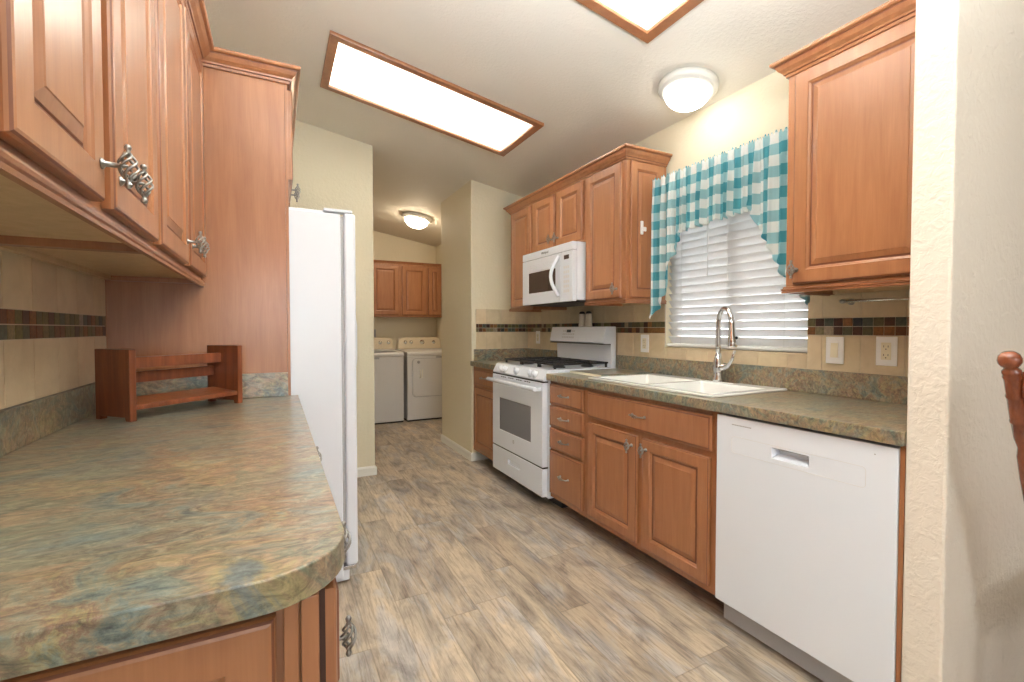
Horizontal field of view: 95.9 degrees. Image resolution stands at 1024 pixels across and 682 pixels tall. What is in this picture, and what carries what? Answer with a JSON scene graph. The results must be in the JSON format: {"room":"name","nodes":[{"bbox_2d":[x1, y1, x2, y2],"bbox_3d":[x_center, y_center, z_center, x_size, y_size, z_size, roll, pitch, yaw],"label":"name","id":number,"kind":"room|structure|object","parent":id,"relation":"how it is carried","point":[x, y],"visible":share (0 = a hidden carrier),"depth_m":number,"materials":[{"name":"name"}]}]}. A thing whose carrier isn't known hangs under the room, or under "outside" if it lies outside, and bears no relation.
{"room":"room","nodes":[
{"label":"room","id":0,"kind":"room"},
{"bbox_2d":[290,120,374,467],"bbox_3d":[-1.782,-0.287,3.530,1.395,2.800,0.120,-1,2,-27],"label":"wall","id":1,"kind":"structure","parent":0,"point":[332,170],"depth_m":3.72,"materials":[{"name":"beige paint"}]},
{"bbox_2d":[357,465,376,476],"bbox_3d":[-1.730,1.074,3.585,1.307,0.075,0.132,-1,2,-27],"label":"baseboard","id":2,"kind":"structure","parent":1,"relation":"attached to","point":[369,470],"depth_m":3.79,"materials":[{"name":"white wood"}]},
{"bbox_2d":[373,231,435,348],"bbox_3d":[-2.184,-0.389,6.535,2.465,2.850,0.100,-1,2,-27],"label":"wall","id":3,"kind":"structure","parent":0,"point":[388,247],"depth_m":6.76,"materials":[{"name":"beige paint"}]},
{"bbox_2d":[373,260,399,316],"bbox_3d":[-1.995,-0.720,6.381,0.830,0.770,0.330,-1,2,-27],"label":"upper cabinet","id":4,"kind":"object","parent":3,"relation":"attached to","point":[386,273],"visible":0.46,"depth_m":6.35,"materials":[{"name":"brown wood"}]},
{"bbox_2d":[400,261,441,317],"bbox_3d":[-1.353,-0.728,6.709,0.613,0.770,0.330,-1,2,-27],"label":"upper cabinet","id":5,"kind":"object","parent":3,"relation":"attached to","point":[420,283],"visible":0.9,"depth_m":6.57,"materials":[{"name":"brown wood"}]},
{"bbox_2d":[441,180,522,452],"bbox_3d":[-0.257,-0.216,4.722,0.685,2.596,0.850,-1,2,-27],"label":"wall","id":6,"kind":"structure","parent":0,"point":[475,225],"depth_m":4.33,"materials":[{"name":"beige paint"}]},
{"bbox_2d":[441,434,487,460],"bbox_3d":[-0.493,1.048,4.627,0.172,0.075,0.862,-1,2,-27],"label":"baseboard","id":7,"kind":"structure","parent":6,"relation":"attached to","point":[475,456],"depth_m":4.39,"materials":[{"name":"white wood"}]},
{"bbox_2d":[476,309,527,348],"bbox_3d":[-0.087,-0.109,4.329,0.542,0.370,0.010,-1,2,-27],"label":"backsplash","id":8,"kind":"structure","parent":6,"relation":"attached to","point":[495,328],"depth_m":4.32,"materials":[{"name":"tile"}]},
{"bbox_2d":[474,348,556,360],"bbox_3d":[0.024,0.131,4.093,0.564,0.106,0.539,-1,2,-27],"label":"backsplash","id":9,"kind":"structure","parent":6,"relation":"attached to","point":[479,354],"depth_m":4.28,"materials":[{"name":"stone"}]},
{"bbox_2d":[204,0,889,246],"bbox_3d":[0.516,-1.476,2.249,7.400,1.378,10.400,-1,2,-27],"label":"ceiling","id":10,"kind":"structure","parent":0,"point":[593,84],"depth_m":2.48,"materials":[{"name":"white paint"}]},
{"bbox_2d":[402,211,431,228],"bbox_3d":[-1.143,-1.441,5.558,0.359,0.167,0.360,-1,2,-27],"label":"dome ceiling light","id":11,"kind":"object","parent":10,"relation":"attached to","point":[416,220],"visible":1,"depth_m":5.45,"materials":[{"name":"white glass"}]},
{"bbox_2d":[320,30,543,156],"bbox_3d":[-0.509,-1.576,2.983,1.305,0.348,0.605,-1,2,-27],"label":"ceiling light panel","id":12,"kind":"object","parent":10,"relation":"attached to","point":[352,69],"visible":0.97,"depth_m":2.93,"materials":[{"name":"white plastic"}]},
{"bbox_2d":[576,0,703,43],"bbox_3d":[0.196,-1.542,1.586,1.288,0.345,0.605,-1,2,-27],"label":"ceiling light panel","id":13,"kind":"object","parent":10,"relation":"attached to","point":[645,20],"visible":1,"depth_m":1.99,"materials":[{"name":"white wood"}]},
{"bbox_2d":[599,0,684,29],"bbox_3d":[0.196,-1.493,1.587,1.198,0.207,0.515,-1,2,-27],"label":"diffuser","id":14,"kind":"object","parent":13,"relation":"attached to","point":[635,14],"depth_m":1.98,"materials":[{"name":"white plastic"}]},
{"bbox_2d":[658,66,718,111],"bbox_3d":[0.924,-1.296,2.428,0.300,0.147,0.300,-1,2,-27],"label":"dome ceiling light","id":15,"kind":"object","parent":10,"relation":"attached to","point":[685,89],"visible":1,"depth_m":2.35,"materials":[{"name":"white glass"}]},
{"bbox_2d":[523,241,585,306],"bbox_3d":[0.399,-0.468,3.413,0.476,0.397,0.689,-1,2,-27],"label":"microwave","id":16,"kind":"object","parent":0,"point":[555,276],"visible":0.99,"depth_m":3.19,"materials":[{"name":"white plastic"}]},
{"bbox_2d":[337,418,823,681],"bbox_3d":[0.516,1.174,2.316,7.400,0.060,10.400,-1,2,-27],"label":"floor","id":17,"kind":"structure","parent":0,"point":[463,572],"depth_m":2.10,"materials":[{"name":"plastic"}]},
{"bbox_2d":[0,521,356,681],"bbox_3d":[-0.593,0.750,0.694,0.686,0.871,0.519,-1,2,-27],"label":"base cabinet","id":18,"kind":"object","parent":17,"relation":"on","point":[298,642],"visible":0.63,"depth_m":0.54,"materials":[{"name":"brown wood"}]},
{"bbox_2d":[0,372,344,680],"bbox_3d":[-0.862,0.230,1.156,0.659,0.144,1.639,-1,2,-27],"label":"countertop","id":19,"kind":"structure","parent":18,"relation":"on","point":[176,520],"depth_m":0.69,"materials":[{"name":"stone"}]},
{"bbox_2d":[0,372,287,456],"bbox_3d":[-0.880,0.209,1.147,0.619,0.102,1.639,-1,2,-27],"label":"backsplash","id":20,"kind":"structure","parent":19,"relation":"on","point":[23,424],"depth_m":1.39,"materials":[{"name":"stone"}]},
{"bbox_2d":[94,345,242,421],"bbox_3d":[-1.197,0.134,1.646,0.162,0.226,0.402,0,2,18],"label":"rack","id":21,"kind":"object","parent":19,"relation":"on","point":[116,375],"visible":1,"depth_m":1.59,"materials":[{"name":"brown wood"}]},
{"bbox_2d":[136,387,236,409],"bbox_3d":[-1.185,0.199,1.643,0.124,0.028,0.362,0,2,18],"label":"shelf","id":22,"kind":"object","parent":21,"relation":"attached to","point":[176,397],"depth_m":1.64,"materials":[{"name":"brown wood"}]},
{"bbox_2d":[105,66,290,394],"bbox_3d":[-1.254,0.024,1.885,0.630,2.262,0.021,-1,2,-27],"label":"panel","id":23,"kind":"object","parent":17,"relation":"on","point":[244,298],"visible":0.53,"depth_m":1.91,"materials":[{"name":"brown wood"}]},
{"bbox_2d":[316,446,321,460],"bbox_3d":[-0.873,0.736,1.241,0.686,0.871,0.709,-1,2,-27],"label":"base cabinet","id":24,"kind":"object","parent":17,"relation":"on","point":[317,447],"visible":0.09,"depth_m":1.38,"materials":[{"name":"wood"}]},
{"bbox_2d":[286,207,357,581],"bbox_3d":[-1.276,0.263,2.411,0.876,1.757,0.902,-1,2,-27],"label":"refrigerator","id":25,"kind":"object","parent":17,"relation":"on","point":[322,268],"visible":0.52,"depth_m":2.12,"materials":[{"name":"white metal"}]},
{"bbox_2d":[374,338,403,423],"bbox_3d":[-1.858,0.505,6.107,0.691,1.085,0.699,-1,2,-27],"label":"washing machine","id":26,"kind":"object","parent":17,"relation":"on","point":[388,361],"visible":0.59,"depth_m":5.88,"materials":[{"name":"white metal"}]},
{"bbox_2d":[395,337,441,421],"bbox_3d":[-1.216,0.497,6.412,0.646,1.085,0.741,-1,2,-27],"label":"dryer","id":27,"kind":"object","parent":17,"relation":"on","point":[422,356],"visible":0.81,"depth_m":6.10,"materials":[{"name":"white metal"}]},
{"bbox_2d":[474,366,493,460],"bbox_3d":[-0.008,0.663,4.091,0.616,0.871,0.535,-1,2,-27],"label":"base cabinet","id":28,"kind":"object","parent":17,"relation":"on","point":[483,388],"visible":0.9,"depth_m":3.97,"materials":[{"name":"brown wood"}]},
{"bbox_2d":[470,348,556,369],"bbox_3d":[0.009,0.152,4.086,0.597,0.149,0.539,-1,2,-27],"label":"countertop","id":29,"kind":"structure","parent":28,"relation":"on","point":[483,358],"depth_m":4.25,"materials":[{"name":"stone"}]},
{"bbox_2d":[486,327,615,507],"bbox_3d":[0.263,0.503,3.479,0.668,1.222,0.783,-1,2,-27],"label":"gas range","id":30,"kind":"object","parent":17,"relation":"on","point":[521,390],"visible":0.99,"depth_m":3.31,"materials":[{"name":"white metal"}]},
{"bbox_2d":[508,362,610,372],"bbox_3d":[0.327,0.189,3.503,0.445,0.018,0.781,-1,2,-27],"label":"cooktop","id":31,"kind":"object","parent":30,"relation":"in","point":[564,368],"depth_m":3.25,"materials":[{"name":"white metal"}]},
{"bbox_2d":[579,311,584,326],"bbox_3d":[0.540,-0.169,3.558,0.055,0.118,0.055,-1,2,-27],"label":"shaker","id":32,"kind":"object","parent":30,"relation":"on","point":[581,314],"visible":0.95,"depth_m":3.54,"materials":[{"name":"beige ceramic"}]},
{"bbox_2d":[585,311,591,326],"bbox_3d":[0.578,-0.167,3.484,0.055,0.118,0.055,-1,2,-27],"label":"shaker","id":33,"kind":"object","parent":30,"relation":"on","point":[588,321],"visible":1,"depth_m":3.46,"materials":[{"name":"beige ceramic"}]},
{"bbox_2d":[550,381,607,530],"bbox_3d":[0.564,0.692,2.971,0.616,0.871,0.399,-1,2,-27],"label":"base cabinet","id":34,"kind":"object","parent":17,"relation":"on","point":[569,403],"visible":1,"depth_m":2.81,"materials":[{"name":"brown wood"}]},
{"bbox_2d":[587,388,721,595],"bbox_3d":[0.855,0.707,2.396,0.622,0.871,0.888,-1,2,-27],"label":"base cabinet","id":35,"kind":"object","parent":17,"relation":"on","point":[652,464],"visible":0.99,"depth_m":2.17,"materials":[{"name":"brown wood"}]},
{"bbox_2d":[546,355,907,446],"bbox_3d":[0.927,0.198,2.289,0.600,0.149,1.923,-1,2,-27],"label":"countertop","id":36,"kind":"structure","parent":35,"relation":"on","point":[871,407],"depth_m":1.90,"materials":[{"name":"stone"}]},
{"bbox_2d":[570,368,650,376],"bbox_3d":[0.636,0.205,3.002,0.400,0.014,0.325,-1,2,-27],"label":"cutting board","id":37,"kind":"object","parent":36,"relation":"on","point":[596,372],"visible":0.77,"depth_m":2.93,"materials":[{"name":"stone"}]},
{"bbox_2d":[588,373,786,397],"bbox_3d":[0.869,0.311,2.437,0.513,0.190,0.863,-1,2,-27],"label":"sink","id":38,"kind":"object","parent":36,"relation":"in","point":[679,384],"visible":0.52,"depth_m":2.41,"materials":[{"name":"white ceramic"}]},
{"bbox_2d":[699,306,738,383],"bbox_3d":[1.096,0.018,2.403,0.109,0.398,0.297,0,1,-9],"label":"faucet","id":39,"kind":"object","parent":36,"relation":"on","point":[719,367],"visible":1,"depth_m":2.41,"materials":[{"name":"silver metal"}]},
{"bbox_2d":[715,413,899,681],"bbox_3d":[1.205,0.727,1.724,0.543,0.865,0.610,-1,2,-27],"label":"dishwasher","id":40,"kind":"object","parent":17,"relation":"on","point":[807,520],"visible":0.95,"depth_m":1.54,"materials":[{"name":"white plastic"}]},
{"bbox_2d":[895,446,905,681],"bbox_3d":[1.361,0.731,1.452,0.561,0.871,0.012,-1,2,-27],"label":"end panel","id":41,"kind":"object","parent":17,"relation":"on","point":[903,448],"visible":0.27,"depth_m":1.32,"materials":[{"name":"brown wood"}]},
{"bbox_2d":[996,351,1023,500],"bbox_3d":[1.509,0.600,1.000,0.776,1.158,0.480,-1,2,-27],"label":"dining chair","id":42,"kind":"object","parent":17,"relation":"on","point":[1010,361],"visible":1,"depth_m":1.02,"materials":[{"name":"brown wood"}]},
{"bbox_2d":[436,71,788,347],"bbox_3d":[0.292,-0.133,4.337,0.140,2.450,6.340,-1,2,-27],"label":"wall","id":43,"kind":"structure","parent":0,"point":[760,108],"depth_m":2.50,"materials":[{"name":"beige paint"}]},
{"bbox_2d":[503,195,566,311],"bbox_3d":[0.189,-0.709,3.946,0.365,0.907,0.455,-1,2,-27],"label":"upper cabinet","id":44,"kind":"object","parent":43,"relation":"attached to","point":[521,211],"visible":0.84,"depth_m":3.86,"materials":[{"name":"brown wood"}]},
{"bbox_2d":[536,331,539,343],"bbox_3d":[0.239,-0.034,4.261,0.008,0.116,0.072,-1,2,-27],"label":"wall outlet","id":45,"kind":"object","parent":43,"relation":"attached to","point":[537,332],"visible":1,"depth_m":4.25,"materials":[{"name":"white plastic"}]},
{"bbox_2d":[528,168,585,251],"bbox_3d":[0.442,-0.910,3.424,0.384,0.480,0.695,-1,2,-27],"label":"upper cabinet","id":46,"kind":"object","parent":43,"relation":"attached to","point":[559,207],"visible":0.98,"depth_m":3.30,"materials":[{"name":"brown wood"}]},
{"bbox_2d":[580,143,672,305],"bbox_3d":[0.702,-0.683,2.922,0.384,0.907,0.445,-1,2,-27],"label":"upper cabinet","id":47,"kind":"object","parent":43,"relation":"attached to","point":[618,181],"visible":0.98,"depth_m":2.77,"materials":[{"name":"brown wood"}]},
{"bbox_2d":[640,221,646,234],"bbox_3d":[0.779,-0.672,2.740,0.032,0.080,0.022,-1,2,-27],"label":"child safety latch","id":48,"kind":"object","parent":47,"relation":"attached to","point":[642,228],"visible":1,"depth_m":2.73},
{"bbox_2d":[641,335,648,351],"bbox_3d":[0.869,0.016,3.029,0.008,0.116,0.072,-1,2,-27],"label":"wall outlet","id":49,"kind":"object","parent":43,"relation":"attached to","point":[644,338],"visible":1,"depth_m":3.02,"materials":[{"name":"white plastic"}]},
{"bbox_2d":[642,338,645,348],"bbox_3d":[0.867,0.016,3.027,0.002,0.068,0.034,-1,2,-27],"label":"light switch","id":50,"kind":"object","parent":49,"relation":"attached to","point":[643,339],"depth_m":3.03,"materials":[{"name":"beige plastic"}]},
{"bbox_2d":[528,290,909,376],"bbox_3d":[0.890,-0.075,3.003,0.010,0.368,3.240,-1,2,-27],"label":"backsplash","id":51,"kind":"structure","parent":43,"relation":"attached to","point":[859,323],"depth_m":2.08,"materials":[{"name":"tile"}]},
{"bbox_2d":[665,347,806,354],"bbox_3d":[1.179,0.051,2.509,0.068,0.008,0.863,-1,2,-27],"label":"window sill","id":52,"kind":"structure","parent":43,"relation":"attached to","point":[730,350],"depth_m":2.41,"materials":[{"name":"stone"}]},
{"bbox_2d":[673,296,806,352],"bbox_3d":[1.228,-0.444,2.521,0.040,0.995,0.866,-1,2,-27],"label":"window","id":53,"kind":"structure","parent":43,"relation":"in","point":[732,296],"depth_m":2.48,"materials":[{"name":"white plastic"}]},
{"bbox_2d":[667,210,807,351],"bbox_3d":[1.181,-0.456,2.496,0.061,0.994,0.854,-1,2,-27],"label":"window blind","id":54,"kind":"object","parent":53,"relation":"attached to","point":[724,259],"visible":0.41,"depth_m":2.48,"materials":[{"name":"white plastic"}]},
{"bbox_2d":[616,355,907,404],"bbox_3d":[1.185,0.174,2.421,0.020,0.106,1.923,-1,2,-27],"label":"backsplash","id":55,"kind":"structure","parent":43,"relation":"attached to","point":[874,387],"depth_m":2.15,"materials":[{"name":"stone"}]},
{"bbox_2d":[826,337,843,363],"bbox_3d":[1.394,0.040,1.998,0.011,0.116,0.072,-1,2,-27],"label":"light switch","id":56,"kind":"object","parent":43,"relation":"attached to","point":[834,346],"visible":1,"depth_m":1.99,"materials":[{"name":"white plastic"}]},
{"bbox_2d":[769,0,915,295],"bbox_3d":[1.322,-0.650,1.708,0.384,0.923,0.563,-1,2,-27],"label":"upper cabinet","id":57,"kind":"object","parent":43,"relation":"attached to","point":[851,115],"visible":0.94,"depth_m":1.63,"materials":[{"name":"brown wood"}]},
{"bbox_2d":[839,297,909,304],"bbox_3d":[1.482,-0.160,1.752,0.075,0.028,0.417,-1,2,-27],"label":"paper towel holder","id":58,"kind":"object","parent":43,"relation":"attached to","point":[851,301],"visible":0.49,"depth_m":1.83,"materials":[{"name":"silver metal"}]},
{"bbox_2d":[876,336,897,365],"bbox_3d":[1.482,0.040,1.829,0.008,0.116,0.072,-1,2,-27],"label":"wall outlet","id":59,"kind":"object","parent":43,"relation":"attached to","point":[886,347],"visible":1,"depth_m":1.83,"materials":[{"name":"white plastic"}]},
{"bbox_2d":[881,343,890,359],"bbox_3d":[1.480,0.040,1.828,0.002,0.068,0.034,-1,2,-27],"label":"socket","id":60,"kind":"object","parent":59,"relation":"attached to","point":[885,347],"depth_m":1.83,"materials":[{"name":"beige plastic"}]},
{"bbox_3d":[1.120,-0.920,2.389,0.138,0.008,0.932,-1,2,-27],"label":"curtain rod","id":61,"kind":"object","parent":43,"relation":"attached to","visible":0},
{"bbox_2d":[649,127,809,318],"bbox_3d":[1.048,-0.541,2.362,0.063,0.840,0.932,-1,2,-27],"label":"curtain","id":62,"kind":"object","parent":61,"relation":"hanging from","point":[753,177],"visible":0.87,"depth_m":2.33,"materials":[{"name":"teal fabric"}]},
{"bbox_2d":[901,0,1023,681],"bbox_3d":[2.743,-0.148,2.076,3.622,2.597,0.092,-1,2,-27],"label":"wall","id":63,"kind":"structure","parent":0,"point":[963,580],"depth_m":1.28,"materials":[{"name":"beige paint"}]},
{"bbox_3d":[-1.353,-0.304,1.266,0.100,2.950,4.300,-1,2,-27],"label":"wall","id":64,"kind":"structure","parent":0,"visible":0},
{"bbox_2d":[0,249,105,409],"bbox_3d":[-1.017,-0.024,0.736,0.010,0.383,2.236,-1,2,-27],"label":"backsplash","id":65,"kind":"structure","parent":64,"relation":"attached to","point":[53,317],"depth_m":1.27,"materials":[{"name":"tile"}]},
{"bbox_2d":[0,0,158,258],"bbox_3d":[-0.799,-0.662,0.711,0.368,0.947,0.760,-1,2,-27],"label":"upper cabinet","id":66,"kind":"object","parent":64,"relation":"attached to","point":[78,120],"visible":1,"depth_m":0.72,"materials":[{"name":"brown wood"}]},
{"bbox_2d":[0,0,213,286],"bbox_3d":[-1.164,-0.680,1.425,0.368,0.947,0.844,-1,2,-27],"label":"upper cabinet","id":67,"kind":"object","parent":64,"relation":"attached to","point":[183,36],"visible":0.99,"depth_m":1.41,"materials":[{"name":"brown wood"}]},
{"bbox_2d":[201,46,300,206],"bbox_3d":[-1.419,-0.910,2.271,0.688,0.530,1.004,-1,2,-27],"label":"upper cabinet","id":68,"kind":"object","parent":64,"relation":"attached to","point":[222,59],"visible":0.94,"depth_m":1.94,"materials":[{"name":"brown wood"}]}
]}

